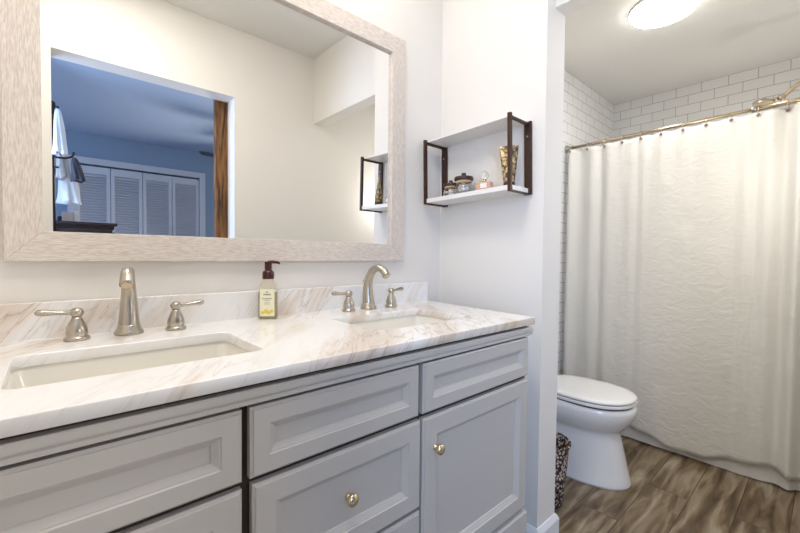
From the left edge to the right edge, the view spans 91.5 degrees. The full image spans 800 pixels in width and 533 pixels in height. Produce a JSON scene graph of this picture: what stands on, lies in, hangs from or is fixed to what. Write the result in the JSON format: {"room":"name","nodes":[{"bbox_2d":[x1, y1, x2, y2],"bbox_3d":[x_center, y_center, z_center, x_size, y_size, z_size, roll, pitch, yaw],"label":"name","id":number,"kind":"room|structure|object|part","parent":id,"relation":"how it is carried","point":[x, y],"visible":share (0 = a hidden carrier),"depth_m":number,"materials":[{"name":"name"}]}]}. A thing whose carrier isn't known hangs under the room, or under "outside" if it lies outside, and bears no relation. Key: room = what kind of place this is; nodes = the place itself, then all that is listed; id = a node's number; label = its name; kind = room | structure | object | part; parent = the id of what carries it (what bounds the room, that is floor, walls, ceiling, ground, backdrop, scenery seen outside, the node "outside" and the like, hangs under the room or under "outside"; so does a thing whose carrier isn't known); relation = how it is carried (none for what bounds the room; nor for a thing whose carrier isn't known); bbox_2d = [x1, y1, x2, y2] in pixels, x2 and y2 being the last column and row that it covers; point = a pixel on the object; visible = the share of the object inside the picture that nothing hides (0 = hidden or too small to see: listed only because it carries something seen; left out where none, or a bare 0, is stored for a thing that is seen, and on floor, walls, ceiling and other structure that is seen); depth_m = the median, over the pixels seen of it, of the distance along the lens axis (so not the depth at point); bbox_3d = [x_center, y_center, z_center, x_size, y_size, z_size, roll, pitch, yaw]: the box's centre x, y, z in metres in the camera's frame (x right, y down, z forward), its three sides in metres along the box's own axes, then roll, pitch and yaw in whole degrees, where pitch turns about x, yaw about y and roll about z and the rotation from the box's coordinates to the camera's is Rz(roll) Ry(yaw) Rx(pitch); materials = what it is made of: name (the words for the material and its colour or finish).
{"room":"bathroom","nodes":[
{"label":"bathroom","id":0,"kind":"room"},
{"bbox_2d":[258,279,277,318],"bbox_3d":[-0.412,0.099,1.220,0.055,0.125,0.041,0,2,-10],"label":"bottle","id":1,"kind":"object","parent":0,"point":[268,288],"depth_m":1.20,"materials":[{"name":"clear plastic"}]},
{"bbox_2d":[0,0,613,374],"bbox_3d":[0.319,-0.212,2.021,3.988,2.680,0.100,-1,2,-42],"label":"wall","id":2,"kind":"structure","parent":0,"point":[419,23],"depth_m":1.67,"materials":[{"name":"white paint"}]},
{"bbox_2d":[0,0,405,261],"bbox_3d":[-0.430,-0.477,1.251,1.193,0.920,0.021,-1,2,-42],"label":"wall mirror","id":3,"kind":"object","parent":2,"relation":"attached to","point":[132,130],"visible":1,"depth_m":1.12,"materials":[{"name":"mirror"}]},
{"bbox_3d":[-0.435,-0.052,1.262,1.193,0.070,0.021,-1,2,-42],"label":"rail","id":4,"kind":"part","parent":3,"relation":"part of","materials":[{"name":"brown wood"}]},
{"bbox_3d":[-0.425,-0.902,1.239,1.193,0.070,0.021,-1,2,-42],"label":"rail","id":5,"kind":"part","parent":3,"relation":"part of","materials":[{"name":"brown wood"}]},
{"bbox_2d":[0,282,427,342],"bbox_3d":[-0.463,0.119,1.241,1.569,0.084,0.022,-1,2,-42],"label":"backsplash","id":6,"kind":"structure","parent":2,"relation":"attached to","point":[18,321],"depth_m":1.10,"materials":[{"name":"stone"}]},
{"bbox_2d":[565,97,799,152],"bbox_3d":[1.570,-0.788,2.196,0.048,0.053,1.284,-1,2,-42],"label":"curtain rod","id":7,"kind":"object","parent":2,"relation":"attached to","point":[754,109],"visible":0.92,"depth_m":2.12,"materials":[{"name":"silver metal"}]},
{"bbox_2d":[439,0,564,527],"bbox_3d":[0.413,-0.182,1.690,0.139,2.520,0.517,-1,2,-42],"label":"wall partition","id":8,"kind":"structure","parent":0,"point":[500,57],"depth_m":1.54,"materials":[{"name":"white paint"}]},
{"bbox_2d":[423,112,531,207],"bbox_3d":[0.301,-0.414,1.602,0.140,0.282,0.450,-1,1,-42],"label":"wall shelf","id":9,"kind":"object","parent":8,"relation":"attached to","point":[508,122],"visible":1,"depth_m":1.54,"materials":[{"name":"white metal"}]},
{"bbox_3d":[0.159,-0.415,1.758,0.140,0.282,0.028,-1,1,-42],"label":"frame","id":10,"kind":"part","parent":9,"relation":"part of","materials":[{"name":"brown metal"}]},
{"bbox_2d":[443,180,455,195],"bbox_3d":[0.224,-0.338,1.713,0.067,0.081,0.067,-1,1,-42],"label":"glass jar","id":11,"kind":"object","parent":9,"relation":"on","point":[450,186],"visible":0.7,"depth_m":1.69,"materials":[{"name":"white"}]},
{"bbox_3d":[0.224,-0.322,1.713,0.067,0.047,0.067,-1,1,-42],"label":"glass","id":12,"kind":"part","parent":11,"relation":"part of","materials":[{"name":"white"}]},
{"bbox_3d":[0.224,-0.365,1.712,0.067,0.028,0.067,-1,1,-42],"label":"lid","id":13,"kind":"part","parent":11,"relation":"part of","materials":[{"name":"brown wood"}]},
{"bbox_2d":[454,173,473,193],"bbox_3d":[0.270,-0.347,1.649,0.082,0.098,0.081,-1,1,-42],"label":"glass jar","id":14,"kind":"object","parent":9,"relation":"on","point":[463,183],"visible":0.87,"depth_m":1.62,"materials":[{"name":"white"}]},
{"bbox_3d":[0.270,-0.379,1.649,0.082,0.034,0.081,-1,1,-42],"label":"lid","id":15,"kind":"part","parent":14,"relation":"part of","materials":[{"name":"brown wood"}]},
{"bbox_3d":[0.270,-0.326,1.650,0.082,0.057,0.081,-1,1,-42],"label":"glass","id":16,"kind":"part","parent":14,"relation":"part of","materials":[{"name":"white"}]},
{"bbox_2d":[476,170,492,189],"bbox_3d":[0.339,-0.341,1.566,0.063,0.087,0.037,0,1,30],"label":"perfume bottle","id":17,"kind":"object","parent":9,"relation":"on","point":[484,175],"visible":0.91,"depth_m":1.55,"materials":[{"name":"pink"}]},
{"bbox_3d":[0.339,-0.318,1.566,0.063,0.040,0.036,0,1,30],"label":"glass","id":18,"kind":"part","parent":17,"relation":"part of","materials":[{"name":"pink glass"}]},
{"bbox_2d":[499,145,518,185],"bbox_3d":[0.415,-0.379,1.492,0.055,0.165,0.049,0,2,-30],"label":"decorative vase","id":19,"kind":"object","parent":9,"relation":"on","point":[503,149],"visible":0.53,"depth_m":1.48,"materials":[{"name":"gold metal"}]},
{"bbox_3d":[0.442,-0.413,1.445,0.140,0.282,0.028,-1,1,-42],"label":"frame","id":20,"kind":"part","parent":9,"relation":"part of","materials":[{"name":"brown metal"}]},
{"bbox_2d":[526,513,558,532],"bbox_3d":[0.405,1.034,1.718,0.167,0.087,0.529,-1,2,-42],"label":"baseboard","id":21,"kind":"structure","parent":8,"relation":"attached to","point":[551,525],"depth_m":1.52,"materials":[{"name":"white paint"}]},
{"bbox_2d":[556,0,599,15],"bbox_3d":[0.881,-1.195,1.200,0.081,0.458,0.783,-1,2,-42],"label":"wall","id":22,"kind":"structure","parent":0,"point":[566,7],"depth_m":1.46,"materials":[{"name":"white paint"}]},
{"bbox_2d":[554,435,799,532],"bbox_3d":[0.815,1.118,1.494,3.788,0.060,1.420,-1,2,-42],"label":"floor","id":23,"kind":"structure","parent":0,"point":[669,492],"depth_m":1.79,"materials":[{"name":"brown wood"}]},
{"bbox_2d":[0,326,532,532],"bbox_3d":[-0.293,0.641,1.017,1.485,0.896,0.590,-1,2,-42],"label":"double vanity","id":24,"kind":"object","parent":23,"relation":"on","point":[432,439],"visible":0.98,"depth_m":0.76,"materials":[{"name":"grey paint"}]},
{"bbox_3d":[-0.462,0.311,0.503,0.506,0.126,0.018,-1,2,-42],"label":"drawer","id":25,"kind":"part","parent":24,"relation":"part of","materials":[{"name":"grey paint"}]},
{"bbox_3d":[-0.465,0.602,0.511,0.506,0.432,0.018,-1,2,-42],"label":"door","id":26,"kind":"part","parent":24,"relation":"part of","materials":[{"name":"grey paint"}]},
{"bbox_3d":[-0.116,0.223,0.814,1.485,0.027,0.028,-1,2,-42],"label":"moulding","id":27,"kind":"part","parent":24,"relation":"part of","materials":[{"name":"grey paint"}]},
{"bbox_2d":[0,300,534,438],"bbox_3d":[-0.276,0.180,1.035,1.569,0.024,0.581,-1,2,-42],"label":"countertop","id":28,"kind":"structure","parent":24,"relation":"on","point":[287,345],"depth_m":0.81,"materials":[{"name":"stone"}]},
{"bbox_2d":[34,266,203,341],"bbox_3d":[-0.643,0.083,0.934,0.343,0.168,0.146,-1,2,-42],"label":"widespread faucet","id":29,"kind":"object","parent":28,"relation":"on","point":[129,324],"visible":1,"depth_m":0.95,"materials":[{"name":"silver metal"}]},
{"bbox_3d":[-0.767,0.102,0.864,0.065,0.016,0.021,-1,2,-42],"label":"lever","id":30,"kind":"part","parent":29,"relation":"part of","materials":[{"name":"silver metal"}]},
{"bbox_3d":[-0.739,0.141,0.891,0.049,0.054,0.049,-1,2,-42],"label":"handle","id":31,"kind":"part","parent":29,"relation":"part of","materials":[{"name":"silver metal"}]},
{"bbox_3d":[-0.645,0.076,0.925,0.045,0.153,0.139,0,2,-33],"label":"spout","id":32,"kind":"part","parent":29,"relation":"part of","materials":[{"name":"silver metal"}]},
{"bbox_3d":[-0.590,0.138,1.026,0.049,0.054,0.049,2,2,42],"label":"handle","id":33,"kind":"part","parent":29,"relation":"part of","materials":[{"name":"silver metal"}]},
{"bbox_3d":[-0.564,0.099,1.054,0.021,0.016,0.065,2,2,42],"label":"lever","id":34,"kind":"part","parent":29,"relation":"part of","materials":[{"name":"silver metal"}]},
{"bbox_2d":[6,341,247,389],"bbox_3d":[-0.511,0.273,0.783,0.440,0.151,0.297,-1,2,-42],"label":"undermount sink","id":35,"kind":"object","parent":28,"relation":"in","point":[31,376],"visible":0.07,"depth_m":0.85,"materials":[{"name":"white ceramic"}]},
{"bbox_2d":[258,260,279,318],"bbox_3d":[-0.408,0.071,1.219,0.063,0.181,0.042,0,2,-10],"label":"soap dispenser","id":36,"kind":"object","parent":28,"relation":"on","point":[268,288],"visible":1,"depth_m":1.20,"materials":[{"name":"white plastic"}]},
{"bbox_2d":[331,264,403,311],"bbox_3d":[-0.087,0.075,1.435,0.342,0.168,0.147,-1,2,-42],"label":"widespread faucet","id":37,"kind":"object","parent":28,"relation":"on","point":[368,303],"visible":1,"depth_m":1.44,"materials":[{"name":"silver metal"}]},
{"bbox_3d":[-0.211,0.094,1.367,0.065,0.016,0.021,-1,2,-42],"label":"lever","id":38,"kind":"part","parent":37,"relation":"part of","materials":[{"name":"silver metal"}]},
{"bbox_3d":[-0.183,0.133,1.393,0.049,0.054,0.049,-1,2,-42],"label":"handle","id":39,"kind":"part","parent":37,"relation":"part of","materials":[{"name":"silver metal"}]},
{"bbox_3d":[-0.087,0.068,1.429,0.046,0.153,0.139,-1,2,-42],"label":"spout","id":40,"kind":"part","parent":37,"relation":"part of","materials":[{"name":"silver metal"}]},
{"bbox_3d":[-0.035,0.130,1.528,0.049,0.054,0.049,2,2,40],"label":"handle","id":41,"kind":"part","parent":37,"relation":"part of","materials":[{"name":"silver metal"}]},
{"bbox_2d":[350,315,446,329],"bbox_3d":[0.007,0.265,1.262,0.437,0.151,0.300,-1,2,-42],"label":"undermount sink","id":42,"kind":"object","parent":28,"relation":"in","point":[413,320],"visible":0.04,"depth_m":1.41,"materials":[{"name":"white ceramic"}]},
{"bbox_3d":[-0.111,0.306,0.821,0.414,0.126,0.018,-1,2,-42],"label":"drawer","id":43,"kind":"part","parent":24,"relation":"part of","materials":[{"name":"grey paint"}]},
{"bbox_3d":[-0.108,0.490,0.830,0.417,0.218,0.018,-1,2,-42],"label":"drawer","id":44,"kind":"part","parent":24,"relation":"part of","materials":[{"name":"grey paint"}]},
{"bbox_3d":[-0.102,0.490,0.822,0.028,0.028,0.028,-1,2,-42],"label":"knob","id":45,"kind":"part","parent":24,"relation":"part of","materials":[{"name":"gold metal"}]},
{"bbox_3d":[-0.111,0.711,0.836,0.417,0.205,0.018,-1,2,-42],"label":"drawer","id":46,"kind":"part","parent":24,"relation":"part of","materials":[{"name":"grey paint"}]},
{"bbox_3d":[0.099,0.461,0.985,0.028,0.028,0.028,-1,2,-42],"label":"knob","id":47,"kind":"part","parent":24,"relation":"part of","materials":[{"name":"gold metal"}]},
{"bbox_3d":[0.235,0.592,1.144,0.497,0.432,0.018,-1,2,-42],"label":"door","id":48,"kind":"part","parent":24,"relation":"part of","materials":[{"name":"grey paint"}]},
{"bbox_3d":[0.238,0.301,1.136,0.498,0.126,0.018,-1,2,-42],"label":"drawer","id":49,"kind":"part","parent":24,"relation":"part of","materials":[{"name":"grey paint"}]},
{"bbox_3d":[-0.129,0.916,0.830,1.473,0.180,0.024,-1,2,-42],"label":"rail","id":50,"kind":"part","parent":24,"relation":"part of","materials":[{"name":"grey paint"}]},
{"bbox_2d":[554,432,570,509],"bbox_3d":[0.665,0.934,1.799,0.227,0.288,0.224,-1,2,-42],"label":"basket","id":51,"kind":"object","parent":23,"relation":"on","point":[563,444],"visible":0.3,"depth_m":1.72,"materials":[{"name":"wicker"}]},
{"bbox_2d":[556,375,637,490],"bbox_3d":[0.926,0.707,2.115,0.372,0.730,0.631,-1,2,-42],"label":"toilet","id":52,"kind":"object","parent":23,"relation":"on","point":[593,414],"visible":0.48,"depth_m":1.92,"materials":[{"name":"white ceramic"}]},
{"bbox_3d":[0.984,0.664,2.050,0.362,0.015,0.453,-1,2,-42],"label":"seat","id":53,"kind":"part","parent":52,"relation":"part of","materials":[{"name":"white plastic"}]},
{"bbox_3d":[0.982,0.641,2.051,0.362,0.022,0.458,-1,2,-42],"label":"lid","id":54,"kind":"part","parent":52,"relation":"part of","materials":[{"name":"white plastic"}]},
{"bbox_2d":[564,0,799,104],"bbox_3d":[1.473,-1.425,2.075,1.977,0.235,1.300,-1,2,-42],"label":"ceiling","id":55,"kind":"structure","parent":0,"point":[621,61],"depth_m":2.31,"materials":[{"name":"white paint"}]},
{"bbox_2d":[628,0,699,28],"bbox_3d":[1.322,-1.283,1.960,0.300,0.044,0.300,-1,2,-42],"label":"ceiling light","id":56,"kind":"object","parent":55,"relation":"attached to","point":[646,14],"visible":1,"depth_m":1.94,"materials":[{"name":"white"}]},
{"bbox_3d":[1.322,-1.298,1.959,0.300,0.014,0.300,-1,2,-42],"label":"plate","id":57,"kind":"part","parent":56,"relation":"part of","materials":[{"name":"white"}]},
{"bbox_2d":[613,57,799,142],"bbox_3d":[2.231,-0.214,2.805,0.100,2.680,1.300,-1,2,-42],"label":"wall","id":58,"kind":"structure","parent":0,"point":[735,92],"depth_m":2.77,"materials":[{"name":"tile"}]},
{"bbox_3d":[1.269,-0.174,0.980,4.000,2.680,0.120,-1,2,-42],"label":"wall","id":59,"kind":"structure","parent":0,"visible":0},
{"bbox_2d":[752,81,799,105],"bbox_3d":[2.111,-0.941,2.049,0.096,0.104,0.387,-1,2,-42],"label":"shower","id":60,"kind":"object","parent":59,"relation":"attached to","point":[764,101],"visible":0.94,"depth_m":2.11,"materials":[{"name":"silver metal"}]},
{"bbox_3d":[2.150,-0.947,2.006,0.021,0.089,0.272,-1,2,-42],"label":"arm","id":61,"kind":"part","parent":60,"relation":"part of","materials":[{"name":"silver metal"}]},
{"bbox_3d":[1.374,-0.786,2.406,0.037,0.053,0.003,-1,2,-42],"label":"curtain ring","id":62,"kind":"object","parent":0,"visible":0},
{"bbox_2d":[563,103,799,490],"bbox_3d":[1.558,0.145,2.210,0.100,1.857,1.269,-1,2,-42],"label":"shower curtain","id":63,"kind":"object","parent":62,"relation":"hanging from","point":[682,277],"visible":0.95,"depth_m":2.13,"materials":[{"name":"white fabric"}]}
]}

